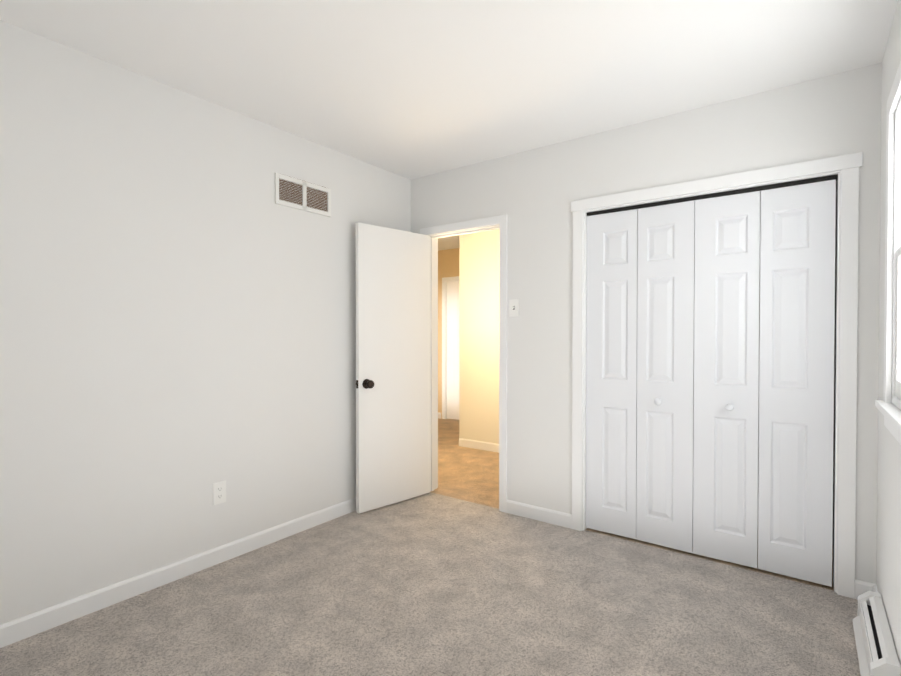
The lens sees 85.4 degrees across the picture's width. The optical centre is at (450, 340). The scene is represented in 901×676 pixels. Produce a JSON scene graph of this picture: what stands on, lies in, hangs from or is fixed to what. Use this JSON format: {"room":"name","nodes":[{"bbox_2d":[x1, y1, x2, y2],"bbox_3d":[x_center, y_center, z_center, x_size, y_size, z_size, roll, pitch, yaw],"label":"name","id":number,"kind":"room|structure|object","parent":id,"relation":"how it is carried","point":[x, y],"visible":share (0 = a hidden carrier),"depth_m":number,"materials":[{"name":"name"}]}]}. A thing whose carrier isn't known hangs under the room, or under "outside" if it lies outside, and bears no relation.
{"room":"empty bedroom","nodes":[
{"label":"empty bedroom","id":0,"kind":"room"},
{"bbox_2d":[0,20,410,624],"bbox_3d":[-1.434,-0.032,2.435,0.120,2.440,3.620,1,1,36],"label":"wall","id":1,"kind":"structure","parent":0,"point":[177,312],"depth_m":2.35,"materials":[{"name":"white paint"}]},
{"bbox_2d":[0,497,355,647],"bbox_3d":[-1.338,1.145,2.453,0.030,0.086,3.500,1,1,36],"label":"baseboard","id":2,"kind":"structure","parent":1,"relation":"attached to","point":[25,627],"depth_m":2.34,"materials":[{"name":"white paint"}]},
{"bbox_2d":[213,480,225,504],"bbox_3d":[-1.234,0.812,2.609,0.008,0.115,0.070,1,1,36],"label":"electrical outlet plate","id":3,"kind":"object","parent":1,"relation":"attached to","point":[219,492],"visible":1,"depth_m":2.60,"materials":[{"name":"white plastic"}]},
{"bbox_2d":[275,173,330,216],"bbox_3d":[-0.906,-0.899,3.029,0.013,0.181,0.411,1,1,36],"label":"air vent","id":4,"kind":"object","parent":1,"relation":"in","point":[292,192],"visible":1,"depth_m":3.02,"materials":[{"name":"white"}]},
{"bbox_2d":[0,492,860,675],"bbox_3d":[-0.256,1.249,1.596,3.030,0.100,3.640,1,1,36],"label":"floor carpet","id":5,"kind":"object","parent":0,"point":[431,584],"visible":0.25,"depth_m":2.13,"materials":[{"name":"grey carpet"}]},
{"bbox_2d":[852,591,900,675],"bbox_3d":[1.607,1.132,1.857,0.094,0.130,0.570,1,1,36],"label":"heater","id":6,"kind":"object","parent":5,"relation":"on","point":[876,651],"visible":1,"depth_m":1.82,"materials":[{"name":"white metal"}]},
{"bbox_2d":[438,248,457,418],"bbox_3d":[0.183,-0.087,6.919,1.970,2.440,0.120,1,1,36],"label":"wall","id":7,"kind":"structure","parent":0,"point":[447,259],"depth_m":7.07,"materials":[{"name":"white paint"}]},
{"bbox_2d":[442,276,458,418],"bbox_3d":[0.272,0.113,6.847,0.884,2.042,0.136,1,1,36],"label":"door frame","id":8,"kind":"structure","parent":7,"relation":"attached to","point":[445,280],"depth_m":7.04,"materials":[{"name":"white paint"}]},
{"bbox_2d":[447,281,458,419],"bbox_3d":[0.240,0.139,6.804,0.758,1.967,0.101,1,1,36],"label":"hall door","id":9,"kind":"structure","parent":7,"relation":"in","point":[453,350],"depth_m":6.97,"materials":[{"name":"white paint"}]},
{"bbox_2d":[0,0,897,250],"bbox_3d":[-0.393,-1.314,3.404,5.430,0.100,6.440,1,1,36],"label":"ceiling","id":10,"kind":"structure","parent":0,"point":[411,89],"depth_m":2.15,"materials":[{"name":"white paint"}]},
{"bbox_2d":[458,229,498,443],"bbox_3d":[1.526,-0.055,4.366,3.460,2.440,0.120,1,1,36],"label":"wall","id":11,"kind":"structure","parent":0,"point":[472,261],"depth_m":5.19,"materials":[{"name":"white paint"}]},
{"bbox_2d":[459,438,498,452],"bbox_3d":[0.798,1.116,4.834,1.750,0.086,0.013,1,1,36],"label":"baseboard","id":12,"kind":"structure","parent":11,"relation":"attached to","point":[481,445],"depth_m":5.19,"materials":[{"name":"white paint"}]},
{"bbox_2d":[430,418,833,590],"bbox_3d":[0.686,1.208,4.901,5.430,0.100,2.800,1,1,36],"label":"floor","id":13,"kind":"structure","parent":0,"point":[468,474],"depth_m":4.17,"materials":[{"name":"carpet"}]},
{"bbox_2d":[411,62,881,583],"bbox_3d":[-0.120,-0.048,3.790,5.430,2.440,0.120,1,1,36],"label":"wall","id":14,"kind":"structure","parent":0,"point":[532,194],"depth_m":2.95,"materials":[{"name":"white paint"}]},
{"bbox_2d":[355,222,429,512],"bbox_3d":[-0.419,0.183,3.531,0.201,1.960,0.651,1,1,36],"label":"bedroom door","id":15,"kind":"structure","parent":14,"relation":"in","point":[392,366],"depth_m":3.47,"materials":[{"name":"white paint"}]},
{"bbox_2d":[420,214,506,512],"bbox_3d":[0.118,0.155,3.619,0.764,2.037,0.154,1,1,36],"label":"door frame","id":16,"kind":"structure","parent":14,"relation":"attached to","point":[434,233],"depth_m":3.48,"materials":[{"name":"white paint"}]},
{"bbox_2d":[509,299,518,316],"bbox_3d":[0.426,-0.222,3.299,0.070,0.115,0.019,1,1,36],"label":"switch plate","id":17,"kind":"object","parent":14,"relation":"attached to","point":[513,307],"visible":1,"depth_m":3.30,"materials":[{"name":"white plastic"}]},
{"bbox_2d":[506,500,571,528],"bbox_3d":[0.577,1.136,3.210,0.473,0.086,0.013,1,1,36],"label":"baseboard","id":18,"kind":"structure","parent":14,"relation":"attached to","point":[554,517],"depth_m":3.20,"materials":[{"name":"white paint"}]},
{"bbox_2d":[586,179,835,586],"bbox_3d":[1.329,0.192,2.671,1.212,1.958,0.082,1,1,36],"label":"bifold closet door","id":19,"kind":"structure","parent":14,"relation":"in","point":[693,402],"depth_m":2.61,"materials":[{"name":"white paint"}]},
{"bbox_2d":[571,152,862,598],"bbox_3d":[1.352,0.160,2.698,1.394,2.050,0.140,1,1,36],"label":"trim","id":20,"kind":"structure","parent":14,"relation":"attached to","point":[843,170],"depth_m":2.31,"materials":[{"name":"white paint"}]},
{"bbox_2d":[758,181,836,542],"bbox_3d":[1.601,-0.039,3.033,1.450,2.440,0.700,1,1,36],"label":"wall","id":21,"kind":"structure","parent":0,"point":[834,356],"depth_m":2.81,"materials":[{"name":"white paint"}]},
{"bbox_2d":[876,0,900,665],"bbox_3d":[0.945,-0.011,0.759,0.120,2.440,3.500,1,1,36],"label":"wall","id":22,"kind":"structure","parent":0,"point":[888,567],"depth_m":1.95,"materials":[{"name":"white paint"}]},
{"bbox_2d":[875,61,900,444],"bbox_3d":[1.455,-0.293,1.448,0.200,1.260,1.064,1,1,36],"label":"window unit","id":23,"kind":"structure","parent":22,"relation":"in","point":[888,409],"depth_m":1.83,"materials":[{"name":"white paint"}]}
]}

